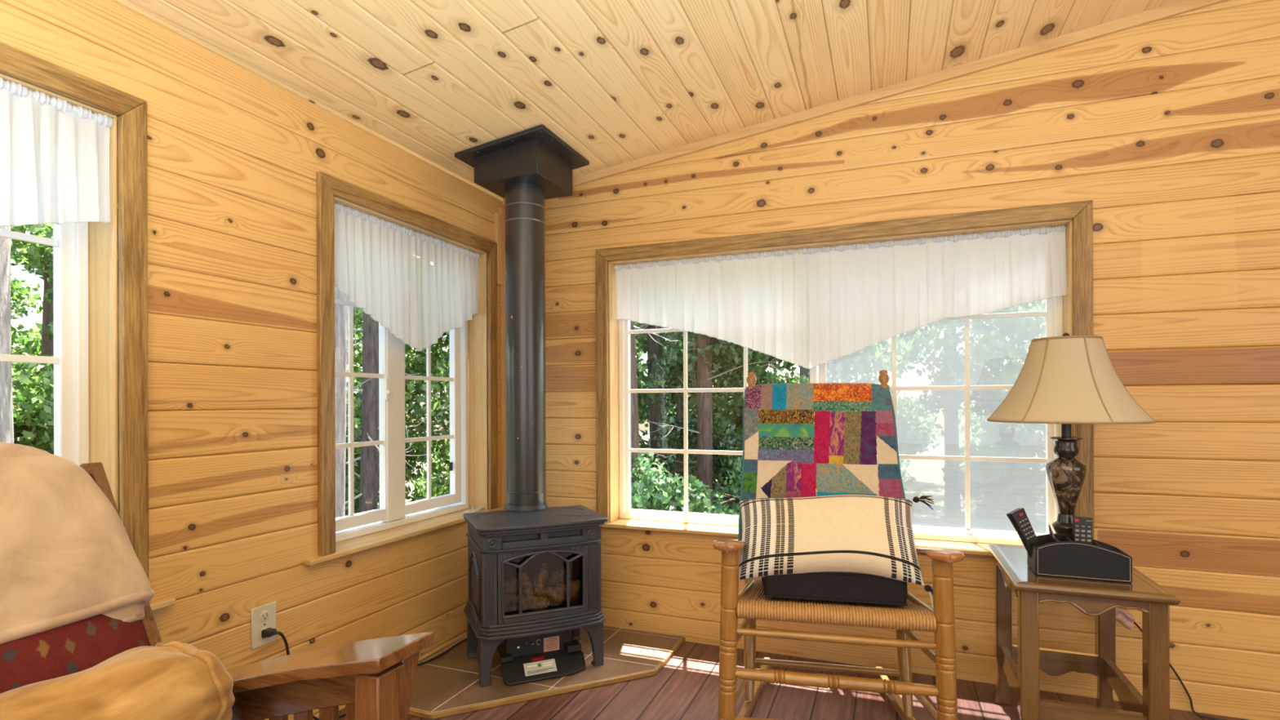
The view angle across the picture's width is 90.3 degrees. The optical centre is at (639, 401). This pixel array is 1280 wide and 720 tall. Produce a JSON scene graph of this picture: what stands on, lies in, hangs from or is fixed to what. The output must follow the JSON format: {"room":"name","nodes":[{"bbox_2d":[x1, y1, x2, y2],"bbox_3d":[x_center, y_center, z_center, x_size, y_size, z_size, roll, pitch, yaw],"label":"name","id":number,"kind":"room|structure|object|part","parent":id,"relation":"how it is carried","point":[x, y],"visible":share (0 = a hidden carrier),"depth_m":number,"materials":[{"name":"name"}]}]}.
{"room":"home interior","nodes":[
{"label":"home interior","id":0,"kind":"room"},
{"bbox_2d":[0,0,504,719],"bbox_3d":[-1.755,0.089,0.330,0.010,2.127,6.000,0,0,21],"label":"wall","id":1,"kind":"structure","parent":0,"point":[235,157],"depth_m":1.85,"materials":[{"name":"brown wood"}]},
{"bbox_2d":[0,42,175,611],"bbox_3d":[-1.515,-0.113,1.161,0.234,1.280,1.130,0,0,21],"label":"window","id":2,"kind":"structure","parent":1,"relation":"in","point":[90,426],"depth_m":1.56,"materials":[{"name":"brown wood"}]},
{"bbox_2d":[0,77,112,226],"bbox_3d":[-1.445,-0.498,1.139,0.038,0.394,0.878,0,0,21],"label":"valance","id":3,"kind":"object","parent":2,"relation":"attached to","point":[55,153],"visible":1,"depth_m":1.43,"materials":[{"name":"white fabric"}]},
{"bbox_3d":[-1.477,-0.099,1.383,0.032,1.146,0.435,0,0,21],"label":"sash","id":4,"kind":"part","parent":2,"relation":"part of","materials":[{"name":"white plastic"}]},
{"bbox_3d":[-1.431,-0.724,1.128,0.019,0.058,1.017,0,0,21],"label":"casing","id":5,"kind":"part","parent":2,"relation":"part of","materials":[{"name":"brown wood"}]},
{"bbox_3d":[-1.570,-0.090,1.183,0.085,1.198,0.892,0,0,21],"label":"frame","id":6,"kind":"part","parent":2,"relation":"part of","materials":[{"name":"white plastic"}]},
{"bbox_3d":[-1.254,-0.122,1.576,0.019,1.260,0.058,0,0,21],"label":"casing","id":7,"kind":"part","parent":2,"relation":"part of","materials":[{"name":"brown wood"}]},
{"bbox_2d":[251,601,275,649],"bbox_3d":[-1.127,0.670,1.909,0.008,0.120,0.081,0,0,21],"label":"electrical outlet","id":8,"kind":"object","parent":1,"relation":"attached to","point":[263,617],"visible":0.95,"depth_m":1.90,"materials":[{"name":"beige plastic"}]},
{"bbox_2d":[259,626,267,638],"bbox_3d":[-1.124,0.694,1.908,0.002,0.033,0.033,0,0,21],"label":"receptacle","id":9,"kind":"object","parent":8,"relation":"attached to","point":[261,628],"depth_m":1.90,"materials":[{"name":"beige plastic"}]},
{"bbox_2d":[259,610,270,622],"bbox_3d":[-1.125,0.643,1.908,0.002,0.033,0.033,0,0,21],"label":"receptacle","id":10,"kind":"object","parent":8,"relation":"attached to","point":[264,615],"depth_m":1.91,"materials":[{"name":"beige plastic"}]},
{"bbox_2d":[303,171,505,565],"bbox_3d":[-0.956,-0.115,2.595,0.234,1.280,1.124,0,0,21],"label":"window","id":11,"kind":"structure","parent":1,"relation":"in","point":[473,379],"depth_m":2.56,"materials":[{"name":"brown wood"}]},
{"bbox_3d":[-1.044,-0.123,2.116,0.019,1.260,0.058,0,0,21],"label":"casing","id":12,"kind":"part","parent":11,"relation":"part of","materials":[{"name":"brown wood"}]},
{"bbox_3d":[-1.085,-0.101,2.387,0.032,1.146,0.410,0,0,21],"label":"sash","id":13,"kind":"part","parent":11,"relation":"part of","materials":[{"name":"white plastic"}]},
{"bbox_3d":[-1.011,-0.092,2.617,0.085,1.198,0.886,0,0,21],"label":"frame","id":14,"kind":"part","parent":11,"relation":"part of","materials":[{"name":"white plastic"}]},
{"bbox_2d":[333,201,479,351],"bbox_3d":[-0.914,-0.451,2.579,0.038,0.493,0.870,0,0,21],"label":"valance","id":15,"kind":"object","parent":11,"relation":"attached to","point":[420,287],"visible":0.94,"depth_m":2.53,"materials":[{"name":"white fabric"}]},
{"bbox_3d":[-0.872,-0.727,2.562,0.019,0.058,1.011,0,0,21],"label":"casing","id":16,"kind":"part","parent":11,"relation":"part of","materials":[{"name":"brown wood"}]},
{"bbox_3d":[-0.927,-0.101,2.792,0.032,1.146,0.415,0,0,21],"label":"sash","id":17,"kind":"part","parent":11,"relation":"part of","materials":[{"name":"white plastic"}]},
{"bbox_2d":[462,505,484,512],"bbox_3d":[-0.750,0.496,2.971,0.070,0.016,0.200,0,0,21],"label":"plastic wrapper","id":18,"kind":"object","parent":11,"relation":"on","point":[473,509],"visible":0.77,"depth_m":2.92,"materials":[{"name":"plastic"}]},
{"bbox_3d":[-0.696,-0.125,3.007,0.019,1.261,0.058,0,0,21],"label":"casing","id":19,"kind":"part","parent":11,"relation":"part of","materials":[{"name":"brown wood"}]},
{"bbox_2d":[494,212,505,285],"bbox_3d":[-0.675,-0.731,3.068,0.021,0.340,0.064,0,0,21],"label":"trim","id":20,"kind":"structure","parent":1,"relation":"attached to","point":[500,227],"depth_m":3.06,"materials":[{"name":"brown wood"}]},
{"bbox_2d":[499,208,506,506],"bbox_3d":[-0.655,0.049,3.098,0.031,1.970,0.046,0,0,21],"label":"trim","id":21,"kind":"structure","parent":1,"relation":"attached to","point":[502,288],"depth_m":3.08,"materials":[{"name":"brown wood"}]},
{"bbox_2d":[113,0,1183,201],"bbox_3d":[0.423,-1.299,-0.468,5.000,0.650,6.100,0,0,21],"label":"ceiling","id":22,"kind":"structure","parent":0,"point":[619,82],"depth_m":2.08,"materials":[{"name":"brown wood"}]},
{"bbox_2d":[338,640,1250,719],"bbox_3d":[0.485,1.109,-0.488,5.050,0.120,6.300,0,0,21],"label":"floor","id":23,"kind":"structure","parent":0,"point":[686,687],"depth_m":2.22,"materials":[{"name":"brown wood"}]},
{"bbox_2d":[0,462,433,719],"bbox_3d":[-0.938,0.590,0.893,0.798,0.930,0.981,0,0,21],"label":"armchair","id":24,"kind":"object","parent":23,"relation":"on","point":[374,679],"visible":0.54,"depth_m":1.14,"materials":[{"name":"brown wood"}]},
{"bbox_2d":[0,473,151,693],"bbox_3d":[-1.105,0.386,0.882,0.294,0.490,0.720,0,0,21],"label":"cushion","id":25,"kind":"object","parent":24,"relation":"on","point":[82,645],"depth_m":1.06,"materials":[{"name":"beige fabric"}]},
{"bbox_2d":[0,442,155,644],"bbox_3d":[-1.230,0.272,0.789,0.330,0.412,1.054,0,0,21],"label":"fleece blanket","id":26,"kind":"object","parent":24,"relation":"on","point":[67,555],"visible":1,"depth_m":1.12,"materials":[{"name":"beige fabric"}]},
{"bbox_2d":[0,640,235,719],"bbox_3d":[-0.944,0.552,0.838,0.244,0.247,0.759,0,0,21],"label":"bolster cushion","id":27,"kind":"object","parent":24,"relation":"on","point":[174,680],"visible":1,"depth_m":1.02,"materials":[{"name":"beige fabric"}]},
{"bbox_3d":[-0.816,0.544,1.166,0.214,0.207,0.055,0,0,21],"label":"panel","id":28,"kind":"part","parent":27,"relation":"part of","materials":[{"name":"beige fabric"}]},
{"bbox_3d":[-0.994,0.436,1.254,0.371,0.622,0.038,0,0,21],"label":"post","id":29,"kind":"part","parent":24,"relation":"part of","materials":[{"name":"brown wood"}]},
{"bbox_3d":[-0.786,0.562,1.284,0.798,0.252,0.142,0,0,21],"label":"arm","id":30,"kind":"part","parent":24,"relation":"part of","materials":[{"name":"brown wood"}]},
{"bbox_3d":[-0.460,0.763,1.130,0.053,0.580,0.068,0,0,21],"label":"leg","id":31,"kind":"part","parent":24,"relation":"part of","materials":[{"name":"brown wood"}]},
{"bbox_2d":[261,627,466,719],"bbox_3d":[-0.906,0.867,2.349,0.095,0.374,1.008,0,0,28],"label":"power cord","id":32,"kind":"object","parent":23,"relation":"on","point":[269,632],"visible":0.47,"depth_m":1.94,"materials":[{"name":"black plastic"}]},
{"bbox_2d":[408,625,684,719],"bbox_3d":[-0.403,1.043,2.509,0.918,0.020,0.960,0,0,21],"label":"hearth pad","id":33,"kind":"object","parent":23,"relation":"on","point":[447,685],"visible":0.54,"depth_m":2.41,"materials":[{"name":"tile"}]},
{"bbox_2d":[462,505,608,687],"bbox_3d":[-0.420,0.741,2.532,0.504,0.583,0.394,0,0,-24],"label":"gas stove","id":34,"kind":"object","parent":33,"relation":"on","point":[535,576],"visible":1,"depth_m":2.42,"materials":[{"name":"grey metal"}]},
{"bbox_3d":[-0.651,0.947,2.584,0.093,0.172,0.065,0,0,-24],"label":"leg","id":35,"kind":"part","parent":34,"relation":"part of","materials":[{"name":"grey metal"}]},
{"bbox_3d":[-0.547,0.947,2.348,0.093,0.172,0.065,0,0,-24],"label":"leg","id":36,"kind":"part","parent":34,"relation":"part of","materials":[{"name":"grey metal"}]},
{"bbox_2d":[454,124,589,511],"bbox_3d":[-0.485,-0.304,2.695,0.410,1.510,0.410,0,0,21],"label":"pipe","id":37,"kind":"object","parent":34,"relation":"on","point":[526,168],"visible":1,"depth_m":2.62,"materials":[{"name":"black metal"}]},
{"bbox_3d":[-0.439,0.930,2.431,0.065,0.021,0.014,0,0,-24],"label":"control knob","id":38,"kind":"part","parent":34,"relation":"part of","materials":[{"name":"silver metal"}]},
{"bbox_3d":[-0.423,0.546,2.538,0.476,0.013,0.362,0,0,-24],"label":"moulding","id":39,"kind":"part","parent":34,"relation":"part of","materials":[{"name":"grey metal"}]},
{"bbox_3d":[-0.421,0.479,2.533,0.492,0.024,0.372,0,0,-24],"label":"cornice","id":40,"kind":"part","parent":34,"relation":"part of","materials":[{"name":"grey metal"}]},
{"bbox_3d":[-0.421,0.838,2.535,0.494,0.046,0.388,0,0,-24],"label":"moulding","id":41,"kind":"part","parent":34,"relation":"part of","materials":[{"name":"grey metal"}]},
{"bbox_3d":[-0.414,0.459,2.516,0.504,0.015,0.359,0,0,-24],"label":"plate","id":42,"kind":"part","parent":34,"relation":"part of","materials":[{"name":"grey metal"}]},
{"bbox_3d":[-0.373,0.996,2.384,0.120,0.033,0.035,0,0,-24],"label":"rating plate","id":43,"kind":"part","parent":34,"relation":"part of","materials":[{"name":"silver metal"}]},
{"bbox_2d":[527,661,553,667],"bbox_3d":[-0.373,0.990,2.389,0.099,0.010,0.010,0,0,-24],"label":"print","id":44,"kind":"object","parent":34,"relation":"on","point":[530,664],"depth_m":2.39},
{"bbox_2d":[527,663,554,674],"bbox_3d":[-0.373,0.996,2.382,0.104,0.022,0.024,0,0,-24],"label":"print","id":45,"kind":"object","parent":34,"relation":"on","point":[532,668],"depth_m":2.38},
{"bbox_3d":[-0.411,0.818,2.513,0.320,0.040,0.195,0,0,-24],"label":"burner","id":46,"kind":"part","parent":34,"relation":"part of","materials":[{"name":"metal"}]},
{"bbox_3d":[-0.368,0.989,2.417,0.320,0.083,0.126,0,0,-24],"label":"access panel","id":47,"kind":"part","parent":34,"relation":"part of","materials":[{"name":"metal"}]},
{"bbox_3d":[-0.364,0.683,2.405,0.348,0.262,0.032,0,0,-24],"label":"door","id":48,"kind":"part","parent":34,"relation":"part of","materials":[{"name":"grey metal"}]},
{"bbox_3d":[-0.300,0.946,2.739,0.093,0.172,0.065,0,0,-24],"label":"leg","id":49,"kind":"part","parent":34,"relation":"part of","materials":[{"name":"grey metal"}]},
{"bbox_3d":[-0.197,0.946,2.502,0.093,0.172,0.065,0,0,-24],"label":"leg","id":50,"kind":"part","parent":34,"relation":"part of","materials":[{"name":"grey metal"}]},
{"bbox_2d":[712,369,964,719],"bbox_3d":[0.609,0.464,2.075,0.725,1.169,0.982,0,0,13],"label":"rocking chair","id":51,"kind":"object","parent":23,"relation":"on","point":[750,603],"visible":0.62,"depth_m":1.85,"materials":[{"name":"brown wood"}]},
{"bbox_3d":[0.263,0.716,1.894,0.067,0.578,0.052,0,0,-3],"label":"post","id":52,"kind":"part","parent":51,"relation":"part of","materials":[{"name":"brown wood"}]},
{"bbox_3d":[0.309,0.470,2.078,0.095,0.117,0.501,0,0,14],"label":"armrest","id":53,"kind":"part","parent":51,"relation":"part of","materials":[{"name":"brown wood"}]},
{"bbox_3d":[0.344,0.629,2.093,0.034,0.066,0.385,0,0,19],"label":"seat rail","id":54,"kind":"part","parent":51,"relation":"part of","materials":[{"name":"brown wood"}]},
{"bbox_3d":[0.411,0.443,2.362,0.041,1.125,0.509,0,0,11],"label":"post","id":55,"kind":"part","parent":51,"relation":"part of","materials":[{"name":"brown wood"}]},
{"bbox_2d":[737,382,905,539],"bbox_3d":[0.678,0.215,2.395,0.595,0.577,0.337,0,0,13],"label":"patchwork quilt","id":56,"kind":"object","parent":51,"relation":"on","point":[806,439],"visible":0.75,"depth_m":2.39,"materials":[{"name":"multicoloured fabric"}]},
{"bbox_2d":[720,490,934,608],"bbox_3d":[0.563,0.442,1.940,0.663,0.336,0.220,0,0,17],"label":"lumbar pillow","id":57,"kind":"object","parent":51,"relation":"on","point":[860,534],"visible":0.97,"depth_m":1.88,"materials":[{"name":"beige fabric"}]},
{"bbox_2d":[761,572,907,605],"bbox_3d":[0.588,0.559,2.043,0.492,0.115,0.356,0,0,13],"label":"seat cushion","id":58,"kind":"object","parent":51,"relation":"on","point":[846,587],"visible":0.56,"depth_m":1.86,"materials":[{"name":"black fabric"}]},
{"bbox_3d":[0.596,0.628,2.013,0.544,0.072,0.425,0,0,13],"label":"woven seat","id":59,"kind":"part","parent":51,"relation":"part of","materials":[{"name":"beige wicker"}]},
{"bbox_3d":[0.901,0.441,2.252,0.041,1.124,0.508,0,0,12],"label":"post","id":60,"kind":"part","parent":51,"relation":"part of","materials":[{"name":"brown wood"}]},
{"bbox_3d":[0.857,0.627,1.977,0.034,0.066,0.385,0,0,7],"label":"seat rail","id":61,"kind":"part","parent":51,"relation":"part of","materials":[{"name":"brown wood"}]},
{"bbox_3d":[0.882,0.468,1.949,0.095,0.117,0.501,0,0,12],"label":"armrest","id":62,"kind":"part","parent":51,"relation":"part of","materials":[{"name":"brown wood"}]},
{"bbox_3d":[0.845,0.714,1.762,0.067,0.578,0.054,0,0,21],"label":"post","id":63,"kind":"part","parent":51,"relation":"part of","materials":[{"name":"brown wood"}]},
{"bbox_2d":[986,544,1180,719],"bbox_3d":[1.318,0.776,1.957,0.374,0.540,0.529,0,0,21],"label":"end table","id":64,"kind":"object","parent":23,"relation":"on","point":[1100,599],"visible":0.82,"depth_m":1.79,"materials":[{"name":"brown wood"}]},
{"bbox_3d":[1.259,0.788,2.215,0.053,0.515,0.053,0,0,21],"label":"leg","id":65,"kind":"part","parent":64,"relation":"part of","materials":[{"name":"brown wood"}]},
{"bbox_3d":[1.101,0.789,1.809,0.053,0.515,0.053,0,0,21],"label":"leg","id":66,"kind":"part","parent":64,"relation":"part of","materials":[{"name":"brown wood"}]},
{"bbox_2d":[1026,533,1132,582],"bbox_3d":[1.281,0.453,1.866,0.232,0.105,0.123,0,0,21],"label":"organizer","id":67,"kind":"object","parent":64,"relation":"on","point":[1065,557],"visible":0.94,"depth_m":1.82,"materials":[{"name":"black leather"}]},
{"bbox_2d":[1006,507,1040,559],"bbox_3d":[1.170,0.414,1.920,0.115,0.183,0.046,0,0,21],"label":"remote control","id":68,"kind":"object","parent":67,"relation":"in","point":[1019,518],"visible":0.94,"depth_m":1.91,"materials":[{"name":"black plastic"}]},
{"bbox_3d":[1.176,0.467,1.908,0.006,0.078,0.108,0,0,21],"label":"panel","id":69,"kind":"part","parent":67,"relation":"part of","materials":[{"name":"black leather"}]},
{"bbox_2d":[1048,524,1054,542],"bbox_3d":[1.237,0.433,1.897,0.034,0.132,0.009,0,0,26],"label":"pen","id":70,"kind":"object","parent":67,"relation":"in","point":[1051,534],"visible":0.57,"depth_m":1.90,"materials":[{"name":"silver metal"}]},
{"bbox_3d":[1.302,0.453,1.920,0.232,0.105,0.007,0,0,21],"label":"panel","id":71,"kind":"part","parent":67,"relation":"part of","materials":[{"name":"black leather"}]},
{"bbox_2d":[1072,516,1092,543],"bbox_3d":[1.306,0.420,1.880,0.051,0.157,0.022,0,0,21],"label":"remote control","id":72,"kind":"object","parent":67,"relation":"in","point":[1082,526],"visible":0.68,"depth_m":1.88,"materials":[{"name":"black plastic"}]},
{"bbox_3d":[1.387,0.469,1.826,0.006,0.073,0.108,0,0,21],"label":"panel","id":73,"kind":"part","parent":67,"relation":"part of","materials":[{"name":"black leather"}]},
{"bbox_3d":[1.540,0.787,2.105,0.053,0.515,0.053,0,0,21],"label":"leg","id":74,"kind":"part","parent":64,"relation":"part of","materials":[{"name":"brown wood"}]},
{"bbox_2d":[986,333,1224,719],"bbox_3d":[1.469,0.417,2.049,0.792,1.259,0.419,0,0,-30],"label":"table lamp","id":75,"kind":"object","parent":64,"relation":"on","point":[1066,380],"visible":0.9,"depth_m":1.87,"materials":[{"name":"beige fabric"}]},
{"bbox_3d":[1.311,0.052,1.958,0.032,0.116,0.032,0,0,21],"label":"stem","id":76,"kind":"part","parent":75,"relation":"part of","materials":[{"name":"black plastic"}]},
{"bbox_2d":[1045,457,1088,515],"bbox_3d":[1.312,0.259,1.958,0.109,0.174,0.109,0,0,21],"label":"lamp base","id":77,"kind":"object","parent":75,"relation":"on","point":[1067,476],"depth_m":1.93,"materials":[{"name":"ceramic"}]},
{"bbox_3d":[1.310,-0.190,1.958,0.183,0.008,0.183,0,0,21],"label":"shade trim","id":78,"kind":"part","parent":75,"relation":"part of","materials":[{"name":"beige fabric"}]},
{"bbox_3d":[1.310,-0.065,1.958,0.422,0.251,0.420,0,0,21],"label":"lamp shade","id":79,"kind":"part","parent":75,"relation":"part of","materials":[{"name":"beige fabric"}]},
{"bbox_3d":[1.311,0.060,1.958,0.426,0.006,0.423,0,0,21],"label":"shade trim","id":80,"kind":"part","parent":75,"relation":"part of","materials":[{"name":"beige fabric"}]},
{"bbox_3d":[1.617,0.770,2.122,0.586,0.552,0.169,0,0,-5],"label":"cord","id":81,"kind":"part","parent":75,"relation":"part of","materials":[{"name":"black rubber"}]},
{"bbox_3d":[1.382,0.788,1.700,0.053,0.515,0.053,0,0,21],"label":"leg","id":82,"kind":"part","parent":64,"relation":"part of","materials":[{"name":"brown wood"}]},
{"bbox_2d":[544,0,1279,719],"bbox_3d":[1.576,-0.291,2.256,4.800,2.720,0.010,0,0,21],"label":"wall","id":83,"kind":"structure","parent":0,"point":[1170,126],"depth_m":2.22,"materials":[{"name":"brown wood"}]},
{"bbox_2d":[595,200,1093,555],"bbox_3d":[0.729,-0.066,2.671,2.032,1.271,0.234,0,0,21],"label":"window","id":84,"kind":"structure","parent":83,"relation":"in","point":[948,376],"depth_m":2.56,"materials":[{"name":"brown wood"}]},
{"bbox_3d":[-0.173,-0.071,2.923,0.058,1.252,0.019,0,0,21],"label":"casing","id":85,"kind":"part","parent":84,"relation":"part of","materials":[{"name":"brown wood"}]},
{"bbox_2d":[614,247,809,368],"bbox_3d":[0.294,-0.388,2.796,0.875,0.508,0.035,0,0,21],"label":"valance","id":86,"kind":"object","parent":84,"relation":"attached to","point":[759,302],"visible":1,"depth_m":2.75,"materials":[{"name":"white fabric"}]},
{"bbox_3d":[0.339,-0.046,2.871,0.886,1.164,0.032,0,0,21],"label":"sash","id":87,"kind":"part","parent":84,"relation":"part of","materials":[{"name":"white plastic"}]},
{"bbox_3d":[1.174,-0.041,2.598,0.876,1.169,0.010,0,0,21],"label":"screen frame","id":88,"kind":"part","parent":84,"relation":"part of","materials":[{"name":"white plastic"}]},
{"bbox_3d":[0.750,-0.043,2.726,1.794,1.189,0.085,0,0,21],"label":"frame","id":89,"kind":"part","parent":84,"relation":"part of","materials":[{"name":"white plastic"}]},
{"bbox_3d":[0.693,-0.673,2.584,1.919,0.058,0.019,0,0,21],"label":"casing","id":90,"kind":"part","parent":84,"relation":"part of","materials":[{"name":"brown wood"}]},
{"bbox_3d":[1.171,-0.050,2.570,0.868,1.172,0.032,0,0,21],"label":"sash","id":91,"kind":"part","parent":84,"relation":"part of","materials":[{"name":"white plastic"}]},
{"bbox_2d":[807,225,1066,368],"bbox_3d":[1.124,-0.391,2.479,0.917,0.509,0.035,0,0,21],"label":"valance","id":92,"kind":"object","parent":84,"relation":"attached to","point":[861,295],"visible":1,"depth_m":2.49,"materials":[{"name":"white fabric"}]},
{"bbox_3d":[1.563,-0.078,2.246,0.058,1.252,0.019,0,0,21],"label":"casing","id":93,"kind":"part","parent":84,"relation":"part of","materials":[{"name":"brown wood"}]},
{"bbox_2d":[502,0,1229,206],"bbox_3d":[1.567,-1.291,2.244,4.800,0.653,0.018,0,0,21],"label":"trim","id":94,"kind":"structure","parent":83,"relation":"attached to","point":[1143,18],"depth_m":2.43,"materials":[{"name":"brown wood"}]},
{"label":"outside","id":95,"kind":"structure","parent":0,"visible":0},
{"bbox_2d":[377,431,738,515],"bbox_3d":[-0.907,1.524,10.735,26.000,0.654,30.000,0,0,21],"label":"ground","id":96,"kind":"structure","parent":95,"point":[411,485],"depth_m":12.96,"materials":[{"name":"green plant"}]},
{"bbox_2d":[0,225,13,443],"bbox_3d":[-4.701,-1.990,4.744,3.505,7.634,4.192,0,0,21],"label":"pine tree","id":97,"kind":"object","parent":96,"relation":"on","point":[6,428],"visible":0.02,"depth_m":4.67,"materials":[{"name":"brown plant"}]},
{"bbox_2d":[10,240,44,366],"bbox_3d":[-8.258,-2.665,11.139,5.935,9.004,5.688,0,0,21],"label":"maple tree","id":98,"kind":"object","parent":96,"relation":"on","point":[17,258],"visible":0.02,"depth_m":9.63,"materials":[{"name":"green plant"}]},
{"bbox_2d":[10,223,53,452],"bbox_3d":[-7.175,-2.169,7.636,5.116,8.007,4.819,0,0,21],"label":"maple tree","id":99,"kind":"object","parent":96,"relation":"on","point":[47,345],"visible":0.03,"depth_m":7.77,"materials":[{"name":"leaf"},{"name":"dark bark"}]},
{"bbox_2d":[10,256,53,374],"bbox_3d":[-8.625,-2.137,7.108,4.692,8.057,4.815,0,0,21],"label":"maple tree","id":100,"kind":"object","parent":96,"relation":"on","point":[15,284],"visible":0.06,"depth_m":9.27,"materials":[{"name":"green plant"}]},
{"bbox_2d":[11,354,53,454],"bbox_3d":[-6.785,0.701,6.802,3.062,2.678,3.255,0,0,21],"label":"shrub","id":101,"kind":"object","parent":96,"relation":"on","point":[33,401],"visible":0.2,"depth_m":6.34,"materials":[{"name":"green plant"}]},
{"bbox_2d":[39,310,449,508],"bbox_3d":[-4.274,-2.181,8.311,4.510,8.003,4.576,0,0,16],"label":"maple tree","id":102,"kind":"object","parent":96,"relation":"on","point":[418,485],"visible":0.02,"depth_m":8.78,"materials":[{"name":"green plant"}]},
{"bbox_2d":[334,284,347,517],"bbox_3d":[-2.402,-1.766,4.050,3.394,7.159,2.614,0,0,43],"label":"pine tree","id":103,"kind":"object","parent":96,"relation":"on","point":[340,311],"visible":0.02,"depth_m":3.88,"materials":[{"name":"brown plant"}]},
{"bbox_2d":[345,473,379,515],"bbox_3d":[-3.792,0.904,5.965,1.830,1.938,2.397,0,0,43],"label":"shrub","id":104,"kind":"object","parent":96,"relation":"on","point":[357,487],"visible":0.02,"depth_m":6.24,"materials":[{"name":"green plant"}]},
{"bbox_2d":[345,306,449,512],"bbox_3d":[-2.333,-1.939,6.339,2.435,7.504,3.043,0,0,21],"label":"maple tree","id":105,"kind":"object","parent":96,"relation":"on","point":[369,392],"visible":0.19,"depth_m":5.78,"materials":[{"name":"green plant"}]},
{"bbox_2d":[346,333,449,502],"bbox_3d":[-1.693,-1.442,7.046,2.788,6.500,2.734,0,0,21],"label":"maple tree","id":106,"kind":"object","parent":96,"relation":"on","point":[411,364],"visible":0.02,"depth_m":7.00,"materials":[{"name":"green plant"}]},
{"bbox_2d":[630,320,678,493],"bbox_3d":[-0.202,-2.197,7.130,3.872,8.008,2.660,0,0,-23],"label":"cedar tree","id":107,"kind":"object","parent":96,"relation":"on","point":[633,396],"visible":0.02,"depth_m":6.42,"materials":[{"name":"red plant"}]},
{"bbox_2d":[645,324,712,480],"bbox_3d":[0.702,-0.952,8.161,2.120,5.502,2.115,0,0,21],"label":"sapling","id":108,"kind":"object","parent":96,"relation":"on","point":[678,412],"visible":0.02,"depth_m":7.98,"materials":[{"name":"green plant"}]},
{"bbox_2d":[631,452,742,515],"bbox_3d":[0.087,1.140,5.991,2.484,1.329,2.305,0,0,21],"label":"shrub","id":109,"kind":"object","parent":96,"relation":"on","point":[672,499],"visible":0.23,"depth_m":5.17,"materials":[{"name":"green broad leaves"},{"name":"bare twig"},{"name":"dark bark"}]},
{"bbox_2d":[650,411,742,505],"bbox_3d":[1.535,0.957,8.183,2.504,1.683,2.448,0,0,21],"label":"shrub","id":110,"kind":"object","parent":96,"relation":"on","point":[726,442],"visible":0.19,"depth_m":7.82,"materials":[{"name":"green broad leaves"},{"name":"dark bark"}]},
{"bbox_2d":[634,321,763,497],"bbox_3d":[-0.080,-2.697,9.379,4.040,9.009,3.867,0,0,21],"label":"cedar tree","id":111,"kind":"object","parent":96,"relation":"on","point":[657,376],"visible":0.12,"depth_m":8.43,"materials":[{"name":"green plant"}]},
{"bbox_2d":[635,327,770,491],"bbox_3d":[0.492,-2.700,12.965,4.936,9.003,5.034,0,0,24],"label":"cedar tree","id":112,"kind":"object","parent":96,"relation":"on","point":[641,348],"visible":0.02,"depth_m":12.77,"materials":[{"name":"green plant"}]},
{"bbox_2d":[635,324,799,511],"bbox_3d":[1.284,-2.453,7.526,2.620,8.503,2.365,0,0,31],"label":"cedar tree","id":113,"kind":"object","parent":96,"relation":"on","point":[704,406],"visible":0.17,"depth_m":7.49,"materials":[{"name":"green plant"}]},
{"bbox_2d":[635,326,799,495],"bbox_3d":[1.659,-2.705,10.874,4.871,9.004,5.062,0,0,18],"label":"cedar tree","id":114,"kind":"object","parent":96,"relation":"on","point":[739,424],"visible":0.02,"depth_m":10.37,"materials":[{"name":"green plant"}]},
{"bbox_2d":[671,359,809,509],"bbox_3d":[2.404,-1.708,9.270,3.538,7.003,3.714,0,0,21],"label":"maple tree","id":115,"kind":"object","parent":96,"relation":"on","point":[804,373],"visible":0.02,"depth_m":8.79,"materials":[{"name":"green plant"}]},
{"bbox_2d":[756,371,789,382],"bbox_3d":[4.255,-2.716,12.186,5.032,9.004,5.260,0,0,17],"label":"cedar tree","id":116,"kind":"object","parent":96,"relation":"on","point":[778,378],"visible":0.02,"depth_m":11.57,"materials":[{"name":"green plant"}]}
]}

